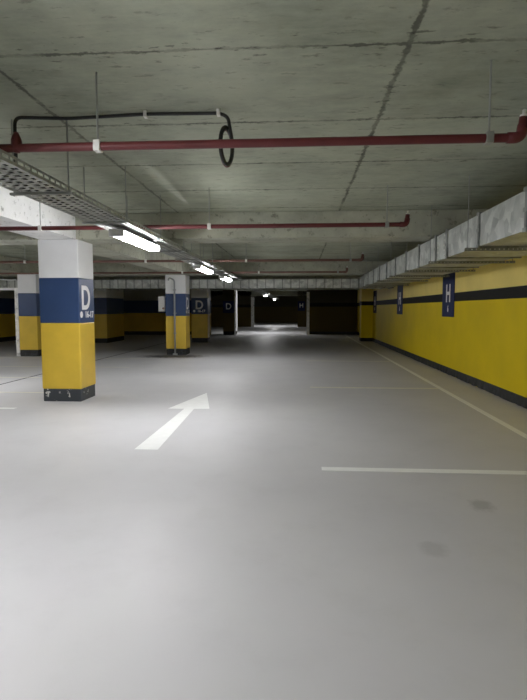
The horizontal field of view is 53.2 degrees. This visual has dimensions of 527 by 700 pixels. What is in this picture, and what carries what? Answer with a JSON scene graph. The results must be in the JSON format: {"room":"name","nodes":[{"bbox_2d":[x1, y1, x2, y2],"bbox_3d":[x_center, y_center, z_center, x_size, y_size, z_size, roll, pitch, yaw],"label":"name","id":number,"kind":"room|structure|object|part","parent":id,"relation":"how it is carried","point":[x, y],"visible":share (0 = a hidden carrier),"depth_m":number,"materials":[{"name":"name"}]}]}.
{"room":"parking garage","nodes":[
{"label":"parking garage","id":0,"kind":"room"},
{"bbox_2d":[0,277,15,336],"bbox_3d":[-12.015,-2.009,25.774,0.200,3.000,66.000,0,4,4],"label":"wall","id":1,"kind":"structure","parent":0,"point":[7,297],"depth_m":24.64,"materials":[{"name":"yellow paint"}]},
{"bbox_2d":[0,336,15,341],"bbox_3d":[-12.826,0.461,12.098,0.012,0.200,38.300,0,4,4],"label":"baseboard","id":2,"kind":"structure","parent":1,"relation":"attached to","point":[2,339],"depth_m":24.63,"materials":[{"name":"black paint"}]},
{"bbox_2d":[123,289,210,334],"bbox_3d":[-7.314,-2.409,30.908,8.500,3.000,0.300,0,4,4],"label":"wall","id":3,"kind":"structure","parent":0,"point":[141,312],"depth_m":30.74,"materials":[{"name":"paint"}]},
{"bbox_2d":[124,331,191,334],"bbox_3d":[-7.324,-1.001,30.862,8.500,0.200,0.012,0,4,4],"label":"baseboard","id":4,"kind":"structure","parent":3,"relation":"attached to","point":[125,332],"depth_m":30.83,"materials":[{"name":"black paint"}]},
{"bbox_2d":[211,291,251,326],"bbox_3d":[-5.820,-3.484,44.698,9.650,3.000,0.300,0,4,4],"label":"wall","id":5,"kind":"structure","parent":0,"point":[243,313],"depth_m":44.35,"materials":[{"name":"yellow paint"}]},
{"bbox_2d":[211,305,250,306],"bbox_3d":[-5.830,-3.727,44.527,9.650,0.230,0.004,0,4,4],"label":"trim","id":6,"kind":"structure","parent":5,"relation":"attached to","point":[211,305],"depth_m":44.28,"materials":[{"name":"black paint"}]},
{"bbox_2d":[251,297,253,326],"bbox_3d":[-0.920,-3.193,44.184,0.280,2.500,0.080,0,4,4],"label":"guide","id":7,"kind":"object","parent":5,"relation":"attached to","point":[252,298],"visible":1,"depth_m":44.15,"materials":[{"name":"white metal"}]},
{"bbox_2d":[0,323,526,699],"bbox_3d":[-3.414,-0.369,25.329,17.440,0.200,66.400,0,4,4],"label":"floor","id":8,"kind":"structure","parent":0,"point":[222,560],"depth_m":3.64,"materials":[{"name":"grey concrete"}]},
{"bbox_2d":[0,377,41,377],"bbox_3d":[-6.027,0.600,11.591,4.850,0.002,0.070,0,4,4],"label":"parking line","id":9,"kind":"object","parent":8,"relation":"on","point":[0,377],"visible":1,"depth_m":11.53,"materials":[{"name":"white paint"}]},
{"bbox_2d":[0,392,43,392],"bbox_3d":[-6.159,0.755,9.601,4.850,0.002,0.070,0,4,4],"label":"parking line","id":10,"kind":"object","parent":8,"relation":"on","point":[0,392],"visible":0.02,"depth_m":9.46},
{"bbox_2d":[17,274,41,355],"bbox_3d":[-7.416,-1.117,16.892,0.600,2.602,0.600,0,4,4],"label":"concrete column","id":11,"kind":"structure","parent":8,"relation":"on","point":[28,284],"depth_m":16.60,"materials":[{"name":"yellow paint"}]},
{"bbox_2d":[0,279,20,355],"bbox_3d":[-10.085,-1.054,16.859,4.662,2.482,0.070,0,4,4],"label":"door frame","id":12,"kind":"structure","parent":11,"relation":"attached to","point":[14,289],"depth_m":16.67,"materials":[{"name":"white metal"}]},
{"bbox_2d":[38,239,95,401],"bbox_3d":[-3.248,-0.483,8.753,0.658,2.602,0.620,0,4,4],"label":"concrete column","id":13,"kind":"structure","parent":8,"relation":"on","point":[66,288],"depth_m":8.47,"materials":[{"name":"yellow paint"}]},
{"bbox_2d":[0,343,162,384],"bbox_3d":[-5.174,0.611,11.450,0.050,0.002,38.000,0,4,4],"label":"joint","id":14,"kind":"object","parent":8,"relation":"on","point":[162,343],"visible":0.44,"depth_m":15.34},
{"bbox_2d":[94,289,123,342],"bbox_3d":[-7.147,-1.696,24.318,0.650,2.602,2.300,0,4,4],"label":"concrete column","id":15,"kind":"structure","parent":8,"relation":"on","point":[108,304],"depth_m":23.38,"materials":[{"name":"yellow paint"}]},
{"bbox_2d":[135,393,208,449],"bbox_3d":[-1.156,0.915,7.527,0.630,0.001,3.820,0,4,4],"label":"arrow marking","id":16,"kind":"object","parent":8,"relation":"on","point":[154,442],"depth_m":6.96,"materials":[{"name":"paint"}]},
{"bbox_2d":[165,275,189,354],"bbox_3d":[-2.832,-1.159,17.428,0.670,2.602,0.640,0,4,4],"label":"concrete column","id":17,"kind":"structure","parent":8,"relation":"on","point":[182,286],"depth_m":17.12,"materials":[{"name":"yellow paint"}]},
{"bbox_2d":[158,296,165,310],"bbox_3d":[-3.306,-1.514,17.239,0.261,0.500,0.145,0,4,4],"label":"electrical box","id":18,"kind":"object","parent":17,"relation":"attached to","point":[161,299],"visible":0.94,"depth_m":17.18,"materials":[{"name":"metal"}]},
{"bbox_2d":[168,277,177,354],"bbox_3d":[-2.953,-1.086,17.048,0.294,2.515,0.095,0,4,4],"label":"conduit pipe","id":19,"kind":"object","parent":17,"relation":"attached to","point":[169,278],"visible":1,"depth_m":17.03,"materials":[{"name":"metal"}]},
{"bbox_2d":[191,289,209,341],"bbox_3d":[-2.844,-1.660,23.852,0.740,2.602,0.664,0,4,4],"label":"concrete column","id":20,"kind":"structure","parent":8,"relation":"on","point":[200,298],"depth_m":23.55,"materials":[{"name":"yellow paint"}]},
{"bbox_2d":[223,290,236,334],"bbox_3d":[-1.962,-2.226,31.136,0.672,2.600,1.466,0,4,4],"label":"wall pier","id":21,"kind":"object","parent":8,"relation":"on","point":[228,295],"visible":0.94,"depth_m":30.43,"materials":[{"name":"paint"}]},
{"bbox_3d":[-2.031,-2.485,30.394,0.630,0.690,0.012,0,4,4],"label":"sign plate","id":22,"kind":"part","parent":21,"relation":"part of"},
{"bbox_2d":[234,290,235,334],"bbox_3d":[-1.641,-2.144,30.340,0.110,2.560,0.080,0,4,4],"label":"guide","id":23,"kind":"object","parent":21,"relation":"attached to","point":[234,290],"visible":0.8,"depth_m":30.31,"materials":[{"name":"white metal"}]},
{"bbox_2d":[359,289,372,340],"bbox_3d":[4.818,-1.912,24.661,0.530,2.980,0.600,0,4,4],"label":"pilaster","id":24,"kind":"object","parent":8,"relation":"on","point":[366,295],"visible":0.91,"depth_m":24.39,"materials":[{"name":"yellow paint"}]},
{"bbox_2d":[310,387,437,388],"bbox_3d":[2.100,0.721,10.029,2.415,0.002,0.120,0,4,4],"label":"parking line","id":25,"kind":"object","parent":8,"relation":"on","point":[310,387],"visible":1,"depth_m":10.06,"materials":[{"name":"white paint"}]},
{"bbox_2d":[321,467,526,474],"bbox_3d":[1.754,1.123,4.871,2.420,0.002,0.110,0,4,4],"label":"parking line","id":26,"kind":"object","parent":8,"relation":"on","point":[323,468],"visible":1,"depth_m":4.89,"materials":[{"name":"paint"}]},
{"bbox_2d":[345,335,526,438],"bbox_3d":[3.442,0.620,11.329,0.090,0.002,38.900,0,4,4],"label":"parking line","id":27,"kind":"object","parent":8,"relation":"on","point":[508,426],"visible":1,"depth_m":8.54,"materials":[{"name":"paint"}]},
{"bbox_2d":[0,0,526,290],"bbox_3d":[-3.414,-3.585,25.079,17.440,0.250,66.400,0,4,4],"label":"ceiling","id":28,"kind":"structure","parent":0,"point":[276,68],"depth_m":3.72,"materials":[{"name":"concrete"}]},
{"bbox_2d":[0,255,38,272],"bbox_3d":[-7.777,-2.343,13.302,0.600,0.396,8.040,0,4,4],"label":"ceiling beam","id":29,"kind":"structure","parent":28,"relation":"attached to","point":[4,267],"depth_m":15.62,"materials":[{"name":"grey concrete"}]},
{"bbox_2d":[0,149,49,183],"bbox_3d":[-1.972,-1.299,1.226,0.510,0.600,5.376,0,4,4],"label":"cable tray","id":30,"kind":"object","parent":28,"relation":"hanging from","point":[6,161],"visible":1,"depth_m":3.64,"materials":[{"name":"metal"}]},
{"bbox_2d":[0,182,75,239],"bbox_3d":[-3.544,-1.637,4.250,0.590,0.396,8.240,0,4,4],"label":"ceiling beam","id":31,"kind":"structure","parent":28,"relation":"attached to","point":[17,210],"depth_m":7.06,"materials":[{"name":"grey concrete"}]},
{"bbox_2d":[0,119,195,257],"bbox_3d":[-1.607,-1.726,6.707,0.510,0.600,5.636,0,4,4],"label":"cable tray","id":32,"kind":"object","parent":28,"relation":"hanging from","point":[32,193],"visible":0.79,"depth_m":4.98,"materials":[{"name":"metal"}]},
{"bbox_3d":[-2.000,-1.531,4.197,0.010,0.600,0.012,0,4,4],"label":"hanger rod","id":33,"kind":"part","parent":32,"relation":"part of","materials":[{"name":"metal"}]},
{"bbox_3d":[-1.550,-1.528,4.168,0.010,0.600,0.012,0,4,4],"label":"hanger rod","id":34,"kind":"part","parent":32,"relation":"part of","materials":[{"name":"metal"}]},
{"bbox_3d":[-1.805,-1.488,6.739,0.016,0.060,5.636,0,4,4],"label":"rail","id":35,"kind":"part","parent":32,"relation":"part of","materials":[{"name":"metal"}]},
{"bbox_3d":[-1.906,-1.640,5.600,0.010,0.600,0.012,0,4,4],"label":"hanger rod","id":36,"kind":"part","parent":32,"relation":"part of","materials":[{"name":"metal"}]},
{"bbox_3d":[-1.409,-1.486,6.713,0.016,0.060,5.636,0,4,4],"label":"rail","id":37,"kind":"part","parent":32,"relation":"part of","materials":[{"name":"metal"}]},
{"bbox_3d":[-1.457,-1.638,5.571,0.010,0.600,0.012,0,4,4],"label":"hanger rod","id":38,"kind":"part","parent":32,"relation":"part of","materials":[{"name":"metal"}]},
{"bbox_2d":[108,229,159,251],"bbox_3d":[-1.589,-1.376,6.633,0.170,0.102,1.590,0,4,4],"label":"lamp","id":39,"kind":"object","parent":32,"relation":"attached to","point":[122,234],"visible":1,"depth_m":6.33,"materials":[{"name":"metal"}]},
{"bbox_2d":[116,232,158,250],"bbox_3d":[-1.589,-1.361,6.634,0.156,0.061,1.500,0,4,4],"label":"diffuser","id":40,"kind":"object","parent":39,"relation":"attached to","point":[129,237],"depth_m":6.53,"materials":[{"name":"white plastic"}]},
{"bbox_3d":[-1.364,-1.747,6.973,0.010,0.600,0.012,0,4,4],"label":"hanger rod","id":41,"kind":"part","parent":32,"relation":"part of","materials":[{"name":"metal"}]},
{"bbox_2d":[93,276,113,279],"bbox_3d":[-7.269,-2.938,20.942,0.600,0.396,6.040,0,4,4],"label":"ceiling beam","id":42,"kind":"structure","parent":28,"relation":"attached to","point":[94,277],"depth_m":22.55,"materials":[{"name":"grey concrete"}]},
{"bbox_2d":[13,108,233,179],"bbox_3d":[-1.083,-1.554,4.040,1.718,0.530,0.188,0,4,4],"label":"cable","id":43,"kind":"object","parent":28,"relation":"attached to","point":[145,114],"visible":0.9,"depth_m":4.00,"materials":[{"name":"black rubber"}]},
{"bbox_2d":[92,244,188,274],"bbox_3d":[-2.963,-2.318,12.984,0.590,0.396,8.040,0,4,4],"label":"ceiling beam","id":44,"kind":"structure","parent":28,"relation":"attached to","point":[112,251],"depth_m":11.83,"materials":[{"name":"grey concrete"}]},
{"bbox_2d":[0,263,347,273],"bbox_3d":[-5.064,-2.431,15.125,14.874,0.503,0.066,0,4,4],"label":"pipe","id":45,"kind":"object","parent":28,"relation":"hanging from","point":[346,271],"visible":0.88,"depth_m":14.92,"materials":[{"name":"metal"}]},
{"bbox_2d":[0,243,363,263],"bbox_3d":[-5.302,-2.152,11.544,14.874,0.503,0.066,0,4,4],"label":"pipe","id":46,"kind":"object","parent":28,"relation":"hanging from","point":[350,259],"visible":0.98,"depth_m":11.24,"materials":[{"name":"metal"}]},
{"bbox_2d":[3,275,362,279],"bbox_3d":[-3.486,-3.177,24.030,17.040,0.400,0.640,0,4,4],"label":"ceiling beam","id":47,"kind":"structure","parent":28,"relation":"attached to","point":[321,276],"depth_m":23.45,"materials":[{"name":"grey concrete"}]},
{"bbox_2d":[0,261,388,276],"bbox_3d":[-3.928,-2.659,17.384,17.040,0.400,0.640,0,4,4],"label":"ceiling beam","id":48,"kind":"structure","parent":28,"relation":"attached to","point":[354,267],"depth_m":16.82,"materials":[{"name":"grey concrete"}]},
{"bbox_2d":[0,276,393,289],"bbox_3d":[-4.002,-2.520,18.255,16.678,0.813,0.860,0,4,4],"label":"duct","id":49,"kind":"object","parent":28,"relation":"hanging from","point":[307,283],"visible":0.6,"depth_m":17.69,"materials":[{"name":"metal"}]},
{"bbox_2d":[189,276,218,279],"bbox_3d":[-2.454,-2.913,20.624,0.590,0.396,6.040,0,4,4],"label":"ceiling beam","id":50,"kind":"structure","parent":28,"relation":"attached to","point":[190,277],"depth_m":19.74,"materials":[{"name":"grey concrete"}]},
{"bbox_2d":[0,185,409,230],"bbox_3d":[-5.621,-1.790,6.899,14.854,0.503,0.066,0,4,4],"label":"pipe","id":51,"kind":"object","parent":28,"relation":"hanging from","point":[209,226],"visible":1,"depth_m":6.55,"materials":[{"name":"metal"}]},
{"bbox_3d":[-0.679,-1.794,6.570,0.011,0.443,0.013,0,4,4],"label":"hanger rod","id":52,"kind":"part","parent":51,"relation":"part of","materials":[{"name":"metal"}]},
{"bbox_3d":[1.512,-1.783,6.425,0.011,0.443,0.013,0,4,4],"label":"hanger rod","id":53,"kind":"part","parent":51,"relation":"part of","materials":[{"name":"metal"}]},
{"bbox_2d":[175,243,242,280],"bbox_3d":[-1.153,-2.258,13.532,0.510,0.600,8.076,0,4,4],"label":"cable tray","id":54,"kind":"object","parent":28,"relation":"hanging from","point":[233,277],"visible":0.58,"depth_m":11.20,"materials":[{"name":"metal"}]},
{"bbox_2d":[0,179,217,273],"bbox_3d":[-1.642,-1.558,7.778,0.056,0.028,18.500,0,4,4],"label":"power cable","id":55,"kind":"object","parent":54,"relation":"on","point":[0,179],"visible":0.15,"depth_m":4.91,"materials":[{"name":"black rubber"}]},
{"bbox_2d":[0,172,218,272],"bbox_3d":[-1.583,-1.554,7.775,0.048,0.021,18.500,0,4,4],"label":"power cable","id":56,"kind":"object","parent":54,"relation":"on","point":[0,172],"visible":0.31,"depth_m":4.88,"materials":[{"name":"black rubber"}]},
{"bbox_2d":[0,168,219,271],"bbox_3d":[-1.463,-1.559,7.766,0.060,0.031,18.501,0,4,4],"label":"power cable","id":57,"kind":"object","parent":54,"relation":"on","point":[0,168],"visible":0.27,"depth_m":4.38,"materials":[{"name":"black rubber"}]},
{"bbox_2d":[2,164,224,272],"bbox_3d":[-1.413,-1.552,7.764,0.046,0.019,18.500,0,4,4],"label":"power cable","id":58,"kind":"object","parent":54,"relation":"on","point":[2,164],"visible":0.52,"depth_m":4.74,"materials":[{"name":"black rubber"}]},
{"bbox_2d":[193,265,213,273],"bbox_3d":[-1.291,-1.749,11.409,0.170,0.102,1.590,0,4,4],"label":"lamp","id":59,"kind":"object","parent":54,"relation":"attached to","point":[206,270],"visible":1,"depth_m":11.11,"materials":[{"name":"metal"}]},
{"bbox_2d":[196,267,212,273],"bbox_3d":[-1.291,-1.733,11.411,0.156,0.061,1.500,0,4,4],"label":"diffuser","id":60,"kind":"object","parent":59,"relation":"attached to","point":[206,270],"depth_m":11.33,"materials":[{"name":"white plastic"}]},
{"bbox_3d":[-0.955,-2.018,13.537,0.016,0.060,8.076,0,4,4],"label":"rail","id":61,"kind":"part","parent":54,"relation":"part of","materials":[{"name":"metal"}]},
{"bbox_2d":[219,276,231,281],"bbox_3d":[-1.069,-2.020,14.892,0.170,0.102,1.590,0,4,4],"label":"lamp","id":62,"kind":"object","parent":54,"relation":"attached to","point":[225,278],"visible":1,"depth_m":14.49,"materials":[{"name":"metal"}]},
{"bbox_2d":[123,289,358,289],"bbox_3d":[-3.043,-3.695,30.675,17.040,0.400,0.600,0,4,4],"label":"ceiling beam","id":63,"kind":"structure","parent":28,"relation":"attached to","point":[123,289],"depth_m":30.09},
{"bbox_2d":[0,209,488,244],"bbox_3d":[-4.502,-1.986,8.750,17.040,0.400,0.640,0,4,4],"label":"ceiling beam","id":64,"kind":"structure","parent":28,"relation":"attached to","point":[418,229],"depth_m":8.13,"materials":[{"name":"grey concrete"}]},
{"bbox_2d":[211,291,306,295],"bbox_3d":[-2.127,-4.769,44.453,17.040,0.400,0.500,0,4,4],"label":"ceiling beam","id":65,"kind":"structure","parent":28,"relation":"attached to","point":[276,293],"depth_m":43.99,"materials":[{"name":"grey concrete"}]},
{"bbox_2d":[246,276,278,298],"bbox_3d":[0.218,-3.865,34.144,0.510,0.600,31.436,0,4,4],"label":"cable tray","id":66,"kind":"object","parent":28,"relation":"hanging from","point":[260,291],"visible":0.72,"depth_m":31.43,"materials":[{"name":"metal"}]},
{"bbox_2d":[0,60,526,153],"bbox_3d":[-5.818,-1.544,3.675,14.889,0.493,0.068,0,4,4],"label":"pipe","id":67,"kind":"object","parent":28,"relation":"hanging from","point":[16,146],"visible":1,"depth_m":3.28,"materials":[{"name":"metal"}]},
{"bbox_3d":[-1.063,-1.549,3.358,0.011,0.433,0.013,0,4,4],"label":"hanger rod","id":68,"kind":"part","parent":67,"relation":"part of","materials":[{"name":"metal"}]},
{"bbox_3d":[1.377,-1.536,3.196,0.011,0.433,0.013,0,4,4],"label":"hanger rod","id":69,"kind":"part","parent":67,"relation":"part of","materials":[{"name":"metal"}]},
{"bbox_2d":[361,276,380,287],"bbox_3d":[3.673,-2.420,16.937,1.010,0.808,0.751,0,4,4],"label":"air duct","id":70,"kind":"object","parent":28,"relation":"hanging from","point":[362,276],"visible":0.22,"depth_m":16.98,"materials":[{"name":"metal"}]},
{"bbox_2d":[363,272,394,286],"bbox_3d":[3.639,-2.347,16.011,1.076,0.808,1.096,0,4,4],"label":"air duct","id":71,"kind":"object","parent":28,"relation":"hanging from","point":[365,280],"visible":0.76,"depth_m":16.54,"materials":[{"name":"metal"}]},
{"bbox_3d":[3.612,-2.146,16.028,0.994,0.387,1.096,0,4,4],"label":"sheet casing","id":72,"kind":"part","parent":71,"relation":"part of","materials":[{"name":"silver metal"}]},
{"bbox_2d":[365,256,408,285],"bbox_3d":[3.504,-2.246,14.922,1.220,0.840,1.096,0,4,4],"label":"air duct","id":73,"kind":"object","parent":28,"relation":"hanging from","point":[370,274],"visible":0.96,"depth_m":14.89,"materials":[{"name":"metal"}]},
{"bbox_3d":[3.539,-2.060,14.934,0.994,0.387,1.096,0,4,4],"label":"sheet casing","id":74,"kind":"part","parent":73,"relation":"part of","materials":[{"name":"silver metal"}]},
{"bbox_2d":[373,267,410,283],"bbox_3d":[3.493,-2.177,13.822,1.076,0.808,1.096,0,4,4],"label":"air duct","id":75,"kind":"object","parent":28,"relation":"hanging from","point":[375,271],"visible":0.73,"depth_m":14.09,"materials":[{"name":"metal"}]},
{"bbox_2d":[377,247,427,281],"bbox_3d":[3.358,-2.076,12.733,1.220,0.840,1.096,0,4,4],"label":"air duct","id":76,"kind":"object","parent":28,"relation":"hanging from","point":[382,269],"visible":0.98,"depth_m":12.70,"materials":[{"name":"metal"}]},
{"bbox_3d":[3.393,-1.890,12.745,0.994,0.387,1.096,0,4,4],"label":"sheet casing","id":77,"kind":"part","parent":76,"relation":"part of","materials":[{"name":"silver metal"}]},
{"bbox_2d":[386,257,435,278],"bbox_3d":[3.347,-2.006,11.633,1.076,0.808,1.096,0,4,4],"label":"air duct","id":78,"kind":"object","parent":28,"relation":"hanging from","point":[390,266],"visible":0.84,"depth_m":11.85,"materials":[{"name":"metal"}]},
{"bbox_2d":[389,242,452,276],"bbox_3d":[3.213,-1.905,10.545,1.220,0.840,1.096,0,4,4],"label":"air duct","id":79,"kind":"object","parent":28,"relation":"hanging from","point":[399,261],"visible":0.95,"depth_m":10.78,"materials":[{"name":"metal"}]},
{"bbox_3d":[3.248,-1.719,10.557,0.994,0.387,1.096,0,4,4],"label":"sheet casing","id":80,"kind":"part","parent":79,"relation":"part of","materials":[{"name":"silver metal"}]},
{"bbox_2d":[405,247,474,272],"bbox_3d":[3.140,-1.820,9.450,1.220,0.840,1.096,0,4,4],"label":"air duct","id":81,"kind":"object","parent":28,"relation":"hanging from","point":[411,260],"visible":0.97,"depth_m":9.35,"materials":[{"name":"metal"}]},
{"bbox_2d":[418,236,494,267],"bbox_3d":[3.129,-1.750,8.351,1.076,0.808,1.096,0,4,4],"label":"air duct","id":82,"kind":"object","parent":28,"relation":"hanging from","point":[424,249],"visible":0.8,"depth_m":8.53,"materials":[{"name":"metal"}]},
{"bbox_2d":[428,205,514,263],"bbox_3d":[3.011,-1.669,7.511,1.220,0.840,0.596,0,4,4],"label":"air duct","id":83,"kind":"object","parent":28,"relation":"hanging from","point":[440,240],"visible":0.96,"depth_m":7.62,"materials":[{"name":"metal"}]},
{"bbox_3d":[2.433,-1.680,7.641,0.010,0.838,0.011,0,4,4],"label":"hanger rod","id":84,"kind":"part","parent":83,"relation":"part of","materials":[{"name":"metal"}]},
{"bbox_3d":[3.046,-1.483,7.523,0.994,0.387,0.596,0,4,4],"label":"sheet casing","id":85,"kind":"part","parent":83,"relation":"part of","materials":[{"name":"silver metal"}]},
{"bbox_2d":[446,212,526,258],"bbox_3d":[3.010,-1.611,6.570,1.076,0.808,1.276,0,4,4],"label":"air duct","id":86,"kind":"object","parent":28,"relation":"hanging from","point":[456,243],"visible":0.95,"depth_m":6.71,"materials":[{"name":"metal"}]},
{"bbox_2d":[464,175,526,250],"bbox_3d":[2.865,-1.498,5.314,1.220,0.840,1.260,0,4,4],"label":"air duct","id":87,"kind":"object","parent":28,"relation":"hanging from","point":[501,226],"visible":1,"depth_m":5.44,"materials":[{"name":"metal"}]},
{"bbox_3d":[2.321,-1.549,5.959,0.010,0.838,0.011,0,4,4],"label":"hanger rod","id":88,"kind":"part","parent":87,"relation":"part of","materials":[{"name":"metal"}]},
{"bbox_3d":[2.899,-1.311,5.324,0.994,0.387,1.256,0,4,4],"label":"sheet casing","id":89,"kind":"part","parent":87,"relation":"part of","materials":[{"name":"silver metal"}]},
{"bbox_2d":[524,186,526,231],"bbox_3d":[2.843,-1.415,4.053,1.076,0.808,1.256,0,4,4],"label":"air duct","id":90,"kind":"object","parent":28,"relation":"hanging from","point":[525,227],"visible":1,"depth_m":4.71,"materials":[{"name":"metal"}]},
{"bbox_2d":[252,296,297,322],"bbox_3d":[-1.223,-4.531,58.133,17.040,3.000,0.200,0,4,4],"label":"wall","id":91,"kind":"structure","parent":0,"point":[284,309],"depth_m":57.87,"materials":[{"name":"paint"}]},
{"bbox_2d":[297,291,306,326],"bbox_3d":[4.612,-3.430,44.008,3.520,3.000,0.300,0,4,4],"label":"wall","id":92,"kind":"structure","parent":0,"point":[302,315],"depth_m":43.99,"materials":[{"name":"yellow paint"}]},
{"bbox_2d":[298,301,304,310],"bbox_3d":[3.164,-3.674,43.916,0.600,0.800,0.016,0,4,4],"label":"sign","id":93,"kind":"object","parent":92,"relation":"attached to","point":[301,304],"visible":1,"depth_m":43.91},
{"bbox_2d":[307,290,357,331],"bbox_3d":[4.041,-2.421,31.057,2.940,3.000,0.300,0,4,4],"label":"wall","id":94,"kind":"structure","parent":0,"point":[321,319],"depth_m":30.92,"materials":[{"name":"paint"}]},
{"bbox_2d":[306,292,309,334],"bbox_3d":[2.619,-2.161,30.940,0.200,2.500,0.080,0,4,4],"label":"guide","id":95,"kind":"object","parent":94,"relation":"attached to","point":[308,293],"visible":1,"depth_m":30.90,"materials":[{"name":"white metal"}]},
{"bbox_2d":[309,332,356,334],"bbox_3d":[4.030,-0.996,31.012,2.940,0.165,0.012,0,4,4],"label":"baseboard","id":96,"kind":"structure","parent":94,"relation":"attached to","point":[326,333],"depth_m":30.99,"materials":[{"name":"black paint"}]},
{"bbox_2d":[310,303,356,306],"bbox_3d":[4.031,-2.663,30.886,2.940,0.230,0.004,0,4,4],"label":"trim","id":97,"kind":"structure","parent":94,"relation":"attached to","point":[311,304],"depth_m":30.88,"materials":[{"name":"black paint"}]},
{"bbox_2d":[357,255,526,397],"bbox_3d":[5.187,-1.920,24.636,0.200,3.000,66.000,0,4,4],"label":"wall","id":98,"kind":"structure","parent":0,"point":[484,340],"depth_m":10.58,"materials":[{"name":"paint"}]},
{"bbox_2d":[373,290,376,312],"bbox_3d":[5.014,-2.166,23.674,0.016,1.000,0.960,0,4,4],"label":"sign","id":99,"kind":"object","parent":98,"relation":"attached to","point":[374,292],"visible":1,"depth_m":23.74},
{"bbox_2d":[397,286,402,313],"bbox_3d":[4.627,-1.713,17.854,0.016,1.000,0.960,0,4,4],"label":"sign","id":100,"kind":"object","parent":98,"relation":"attached to","point":[399,288],"visible":0.94,"depth_m":17.79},
{"bbox_2d":[357,332,526,408],"bbox_3d":[4.184,0.531,11.424,0.034,0.165,39.200,0,4,4],"label":"baseboard","id":101,"kind":"structure","parent":98,"relation":"attached to","point":[512,397],"depth_m":10.62,"materials":[{"name":"black paint"}]},
{"bbox_2d":[357,285,526,305],"bbox_3d":[4.198,-1.143,11.292,0.004,0.190,39.200,0,4,4],"label":"trim","id":102,"kind":"structure","parent":98,"relation":"attached to","point":[517,291],"depth_m":10.18,"materials":[{"name":"black paint"}]},
{"bbox_2d":[442,272,454,316],"bbox_3d":[4.243,-1.263,12.084,0.016,1.000,0.960,0,4,4],"label":"sign","id":103,"kind":"object","parent":98,"relation":"attached to","point":[448,293],"visible":0.94,"depth_m":12.04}
]}

